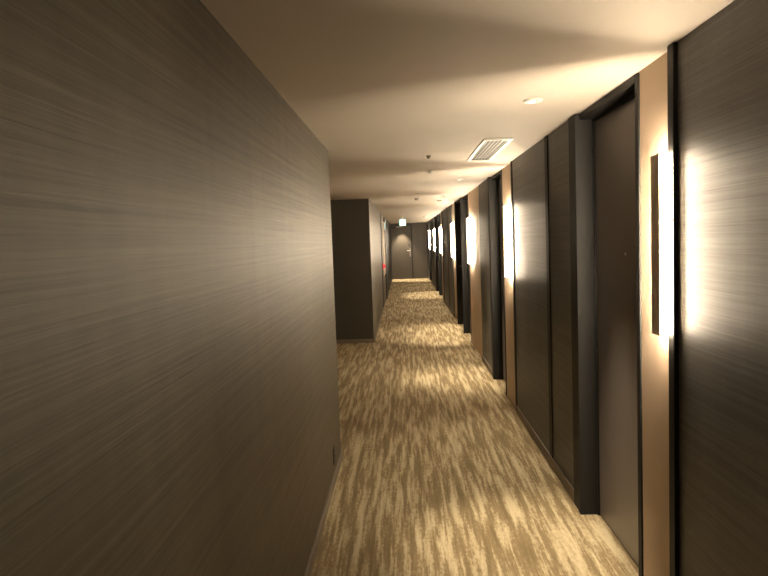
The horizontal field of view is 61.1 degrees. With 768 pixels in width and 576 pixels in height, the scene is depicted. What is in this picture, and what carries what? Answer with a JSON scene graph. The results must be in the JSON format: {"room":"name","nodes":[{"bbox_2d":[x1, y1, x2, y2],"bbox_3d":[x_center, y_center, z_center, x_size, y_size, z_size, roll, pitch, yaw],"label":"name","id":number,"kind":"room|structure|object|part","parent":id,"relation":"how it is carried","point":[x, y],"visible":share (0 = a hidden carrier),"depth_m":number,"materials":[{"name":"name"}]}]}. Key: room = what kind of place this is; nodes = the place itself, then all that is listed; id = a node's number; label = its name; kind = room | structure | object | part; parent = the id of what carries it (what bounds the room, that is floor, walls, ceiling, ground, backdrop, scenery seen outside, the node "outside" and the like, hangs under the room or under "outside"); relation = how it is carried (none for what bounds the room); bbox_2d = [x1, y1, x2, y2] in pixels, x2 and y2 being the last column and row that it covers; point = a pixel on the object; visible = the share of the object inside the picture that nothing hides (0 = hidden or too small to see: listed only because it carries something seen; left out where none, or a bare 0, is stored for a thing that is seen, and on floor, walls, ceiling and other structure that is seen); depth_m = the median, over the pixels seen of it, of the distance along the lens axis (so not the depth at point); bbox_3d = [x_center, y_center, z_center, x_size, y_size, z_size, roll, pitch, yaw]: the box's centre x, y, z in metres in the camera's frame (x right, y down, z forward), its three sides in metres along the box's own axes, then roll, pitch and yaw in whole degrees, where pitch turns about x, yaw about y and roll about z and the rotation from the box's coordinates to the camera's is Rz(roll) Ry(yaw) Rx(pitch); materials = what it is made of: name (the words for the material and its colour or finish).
{"room":"hotel corridor","nodes":[
{"label":"hotel corridor","id":0,"kind":"room"},
{"bbox_2d":[0,0,340,575],"bbox_3d":[-0.626,0.459,0.956,0.250,2.390,8.200,-2,4,2],"label":"wall","id":1,"kind":"structure","parent":0,"point":[169,394],"depth_m":1.42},
{"bbox_2d":[304,451,342,575],"bbox_3d":[-0.453,1.616,1.037,0.012,0.060,8.200,-2,4,2],"label":"baseboard","id":2,"kind":"structure","parent":1,"relation":"attached to","point":[327,504],"depth_m":3.89,"materials":[{"name":"brown wood"}]},
{"bbox_2d":[333,446,334,464],"bbox_3d":[-0.354,1.188,4.614,0.009,0.120,0.072,-2,4,2],"label":"socket plate","id":3,"kind":"object","parent":1,"relation":"attached to","point":[333,446],"visible":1,"depth_m":4.59,"materials":[{"name":"brown plastic"}]},
{"bbox_2d":[330,199,391,339],"bbox_3d":[-1.267,-0.877,19.393,2.683,2.390,17.182,-2,4,2],"label":"wall","id":4,"kind":"structure","parent":0,"point":[355,223],"depth_m":10.83,"materials":[{"name":"paint"}]},
{"bbox_2d":[336,307,383,343],"bbox_3d":[-1.335,0.730,13.466,2.517,0.062,5.142,-2,4,2],"label":"baseboard","id":5,"kind":"structure","parent":4,"relation":"attached to","point":[374,339],"depth_m":10.88,"materials":[{"name":"brown wood"}]},
{"bbox_2d":[380,213,383,306],"bbox_3d":[-0.044,-0.668,16.154,0.014,2.360,0.400,-2,4,2],"label":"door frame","id":6,"kind":"structure","parent":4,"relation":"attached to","point":[380,213],"depth_m":15.99,"materials":[{"name":"paint"}]},
{"bbox_3d":[0.000,-1.097,17.926,0.018,1.450,1.300,-2,4,2],"label":"pale frame","id":7,"kind":"part","parent":4,"relation":"part of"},
{"bbox_3d":[0.174,-1.219,23.304,0.030,2.390,9.250,-2,4,2],"label":"dark panel","id":8,"kind":"part","parent":4,"relation":"part of","materials":[{"name":"paint"}]},
{"bbox_2d":[390,222,428,278],"bbox_3d":[-0.095,-1.556,28.002,4.520,2.390,0.150,-2,4,2],"label":"wall","id":9,"kind":"structure","parent":0,"point":[419,230],"depth_m":27.87,"materials":[{"name":"laminate"}]},
{"bbox_2d":[390,224,412,278],"bbox_3d":[0.752,-1.545,27.841,0.940,2.330,0.122,-2,4,2],"label":"door","id":10,"kind":"structure","parent":9,"relation":"in","point":[401,236],"depth_m":27.88,"materials":[{"name":"paint"}]},
{"bbox_2d":[200,0,733,223],"bbox_3d":[-0.600,-1.642,12.360,4.520,0.120,31.250,-2,4,2],"label":"ceiling","id":11,"kind":"structure","parent":0,"point":[384,86],"depth_m":2.66,"materials":[{"name":"paint"}]},
{"bbox_2d":[399,217,405,225],"bbox_3d":[0.569,-2.043,19.896,0.198,0.275,0.049,-2,4,2],"label":"exit sign","id":12,"kind":"object","parent":11,"relation":"hanging from","point":[402,222],"visible":0.95,"depth_m":19.88,"materials":[{"name":"white plastic"}]},
{"bbox_2d":[467,138,512,160],"bbox_3d":[0.831,-1.103,5.230,0.210,0.012,1.240,-2,4,2],"label":"ceiling vent","id":13,"kind":"object","parent":11,"relation":"in","point":[487,149],"visible":1,"depth_m":5.11,"materials":[{"name":"white plastic"}]},
{"bbox_2d":[523,98,542,103],"bbox_3d":[0.765,-0.958,3.337,0.100,0.017,0.100,-2,4,2],"label":"recessed light","id":14,"kind":"object","parent":11,"relation":"in","point":[528,100],"visible":1,"depth_m":3.31,"materials":[{"name":"white plastic"}]},
{"bbox_2d":[310,278,638,575],"bbox_3d":[-0.508,0.859,12.544,4.520,0.120,31.250,-2,4,2],"label":"floor","id":15,"kind":"structure","parent":0,"point":[440,473],"depth_m":4.64,"materials":[{"name":"carpet"}]},
{"bbox_2d":[427,0,767,575],"bbox_3d":[1.551,-0.461,12.335,0.301,2.390,31.150,-2,4,2],"label":"wall","id":16,"kind":"structure","parent":0,"point":[704,101],"depth_m":2.40,"materials":[{"name":"dark wood-grain laminate"},{"name":"beige paint"}]},
{"bbox_3d":[1.931,-1.563,27.089,0.153,2.390,1.550,-2,4,2],"label":"wall panel","id":17,"kind":"part","parent":16,"relation":"part of","materials":[{"name":"brown wood"}]},
{"bbox_2d":[428,221,431,281],"bbox_3d":[1.877,-1.458,25.719,0.171,2.385,1.000,-2,4,2],"label":"door","id":18,"kind":"structure","parent":16,"relation":"in","point":[428,221],"depth_m":26.18,"materials":[{"name":"paint"}]},
{"bbox_3d":[1.848,-1.374,24.572,0.170,2.390,0.100,-2,4,2],"label":"edge trim","id":19,"kind":"part","parent":16,"relation":"part of","materials":[{"name":"paint"}]},
{"bbox_3d":[1.809,-1.255,22.977,0.153,2.390,3.100,-2,4,2],"label":"wall panel","id":20,"kind":"part","parent":16,"relation":"part of","materials":[{"name":"brown wood"}]},
{"bbox_2d":[433,229,434,250],"bbox_3d":[1.641,-1.561,21.157,0.073,0.700,0.072,-2,4,2],"label":"wall sconce","id":21,"kind":"object","parent":16,"relation":"attached to","point":[433,229],"visible":0.7,"depth_m":21.14,"materials":[{"name":"white plastic"}]},
{"bbox_2d":[434,216,438,290],"bbox_3d":[1.710,-1.034,20.062,0.171,2.385,1.550,-2,4,2],"label":"door","id":22,"kind":"structure","parent":16,"relation":"in","point":[435,217],"depth_m":20.78,"materials":[{"name":"paint"}]},
{"bbox_2d":[437,214,442,294],"bbox_3d":[1.668,-0.928,18.642,0.171,2.385,1.300,-2,4,2],"label":"door","id":23,"kind":"structure","parent":16,"relation":"in","point":[438,215],"depth_m":19.25,"materials":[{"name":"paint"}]},
{"bbox_2d":[439,227,441,252],"bbox_3d":[1.538,-1.300,17.661,0.073,0.700,0.072,-2,4,2],"label":"wall sconce","id":24,"kind":"object","parent":16,"relation":"attached to","point":[440,228],"visible":0.93,"depth_m":17.65,"materials":[{"name":"white plastic"}]},
{"bbox_2d":[440,227,441,252],"bbox_3d":[1.544,-1.299,17.657,0.043,0.696,0.009,-2,4,2],"label":"diffuser","id":25,"kind":"object","parent":24,"relation":"attached to","point":[440,227],"depth_m":17.65,"materials":[{"name":"white"}]},
{"bbox_3d":[1.627,-0.815,17.096,0.170,2.390,0.100,-2,4,2],"label":"edge trim","id":26,"kind":"part","parent":16,"relation":"part of","materials":[{"name":"paint"}]},
{"bbox_3d":[1.585,-0.688,15.402,0.153,2.390,3.300,-2,4,2],"label":"wall panel","id":27,"kind":"part","parent":16,"relation":"part of","materials":[{"name":"brown wood"}]},
{"bbox_3d":[1.545,0.468,15.489,0.013,0.075,3.300,-2,4,2],"label":"skirting","id":28,"kind":"part","parent":16,"relation":"part of","materials":[{"name":"brown wood"}]},
{"bbox_2d":[450,224,454,256],"bbox_3d":[1.414,-0.987,13.482,0.073,0.700,0.072,-2,4,2],"label":"wall sconce","id":29,"kind":"object","parent":16,"relation":"attached to","point":[451,225],"visible":1,"depth_m":13.46,"materials":[{"name":"white plastic"}]},
{"bbox_2d":[451,224,453,256],"bbox_3d":[1.421,-0.986,13.470,0.043,0.696,0.009,-2,4,2],"label":"diffuser","id":30,"kind":"object","parent":29,"relation":"attached to","point":[452,238],"depth_m":13.46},
{"bbox_2d":[454,199,462,323],"bbox_3d":[1.474,-0.437,12.083,0.171,2.385,1.240,-2,4,2],"label":"door","id":31,"kind":"structure","parent":16,"relation":"in","point":[456,204],"depth_m":12.65,"materials":[{"name":"paint"}]},
{"bbox_2d":[460,194,471,341],"bbox_3d":[1.440,-0.350,10.927,0.171,2.385,1.080,-2,4,2],"label":"door","id":32,"kind":"structure","parent":16,"relation":"in","point":[466,290],"depth_m":11.41,"materials":[{"name":"paint"}]},
{"bbox_2d":[466,218,471,263],"bbox_3d":[1.312,-0.729,10.035,0.073,0.700,0.072,-2,4,2],"label":"wall sconce","id":33,"kind":"object","parent":16,"relation":"attached to","point":[468,220],"visible":1,"depth_m":10.03,"materials":[{"name":"white plastic"}]},
{"bbox_3d":[1.279,-0.727,10.036,0.006,0.700,0.072,-2,4,2],"label":"plate","id":34,"kind":"part","parent":33,"relation":"part of","materials":[{"name":"brown metal"}]},
{"bbox_2d":[467,218,470,262],"bbox_3d":[1.319,-0.729,10.032,0.043,0.696,0.009,-2,4,2],"label":"diffuser","id":35,"kind":"object","parent":33,"relation":"attached to","point":[468,219],"depth_m":10.03,"materials":[{"name":"white"}]},
{"bbox_3d":[1.375,-0.157,8.309,0.153,2.390,1.070,-2,4,2],"label":"wall panel","id":36,"kind":"part","parent":16,"relation":"part of","materials":[{"name":"brown wood"}]},
{"bbox_3d":[1.335,0.999,8.397,0.013,0.075,1.070,-2,4,2],"label":"skirting","id":37,"kind":"part","parent":16,"relation":"part of","materials":[{"name":"brown wood"}]},
{"bbox_3d":[1.350,-0.113,7.727,0.170,2.390,0.100,-2,4,2],"label":"edge trim","id":38,"kind":"part","parent":16,"relation":"part of","materials":[{"name":"paint"}]},
{"bbox_2d":[488,170,506,394],"bbox_3d":[1.331,-0.075,7.258,0.171,2.385,0.840,-2,4,2],"label":"door","id":39,"kind":"structure","parent":16,"relation":"in","point":[495,194],"depth_m":7.60,"materials":[{"name":"paint"}]},
{"bbox_2d":[502,206,511,277],"bbox_3d":[1.204,-0.454,6.367,0.073,0.700,0.072,-2,4,2],"label":"wall sconce","id":40,"kind":"object","parent":16,"relation":"attached to","point":[506,224],"visible":1,"depth_m":6.36,"materials":[{"name":"white plastic"}]},
{"bbox_3d":[1.170,-0.453,6.368,0.006,0.700,0.072,-2,4,2],"label":"plate","id":41,"kind":"part","parent":40,"relation":"part of","materials":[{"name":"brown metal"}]},
{"bbox_2d":[505,206,510,276],"bbox_3d":[1.210,-0.454,6.364,0.043,0.696,0.009,-2,4,2],"label":"diffuser","id":42,"kind":"object","parent":40,"relation":"attached to","point":[507,208],"depth_m":6.36,"materials":[{"name":"white"}]},
{"bbox_3d":[1.237,-0.456,6.372,0.006,0.692,0.052,-2,4,2],"label":"plate","id":43,"kind":"part","parent":40,"relation":"part of","materials":[{"name":"white plastic"}]},
{"bbox_3d":[1.309,0.004,6.167,0.159,2.390,0.070,-2,4,2],"label":"edge trim","id":44,"kind":"part","parent":16,"relation":"part of","materials":[{"name":"paint"}]},
{"bbox_3d":[1.280,0.086,5.070,0.153,2.390,2.130,-2,4,2],"label":"wall panel","id":45,"kind":"part","parent":16,"relation":"part of","materials":[{"name":"brown wood"}]},
{"bbox_3d":[1.239,1.242,5.158,0.013,0.075,2.130,-2,4,2],"label":"skirting","id":46,"kind":"part","parent":16,"relation":"part of","materials":[{"name":"brown wood"}]},
{"bbox_3d":[1.238,0.170,3.949,0.170,2.390,0.120,-2,4,2],"label":"edge trim","id":47,"kind":"part","parent":16,"relation":"part of","materials":[{"name":"paint"}]},
{"bbox_2d":[573,72,642,575],"bbox_3d":[1.217,0.214,3.398,0.171,2.385,0.985,-2,4,2],"label":"door","id":48,"kind":"structure","parent":16,"relation":"in","point":[606,135],"depth_m":3.57,"materials":[{"name":"paint"}]},
{"bbox_2d":[651,153,667,335],"bbox_3d":[1.090,-0.167,2.530,0.073,0.700,0.072,-2,4,2],"label":"wall sconce","id":49,"kind":"object","parent":16,"relation":"attached to","point":[659,163],"visible":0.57,"depth_m":2.52,"materials":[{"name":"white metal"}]},
{"bbox_3d":[1.057,-0.165,2.531,0.006,0.700,0.072,-2,4,2],"label":"plate","id":50,"kind":"part","parent":49,"relation":"part of","materials":[{"name":"brown metal"}]},
{"bbox_2d":[660,154,667,333],"bbox_3d":[1.097,-0.167,2.526,0.043,0.696,0.009,-2,4,2],"label":"diffuser","id":51,"kind":"object","parent":49,"relation":"attached to","point":[663,158],"depth_m":2.52,"materials":[{"name":"white"}]},
{"bbox_3d":[1.196,0.277,2.511,0.170,2.390,0.055,-2,4,2],"label":"edge trim","id":52,"kind":"part","parent":16,"relation":"part of","materials":[{"name":"paint"}]},
{"bbox_3d":[1.119,0.491,-0.352,0.153,2.390,5.690,-2,4,2],"label":"wall panel","id":53,"kind":"part","parent":16,"relation":"part of","materials":[{"name":"brown wood"}]}
]}

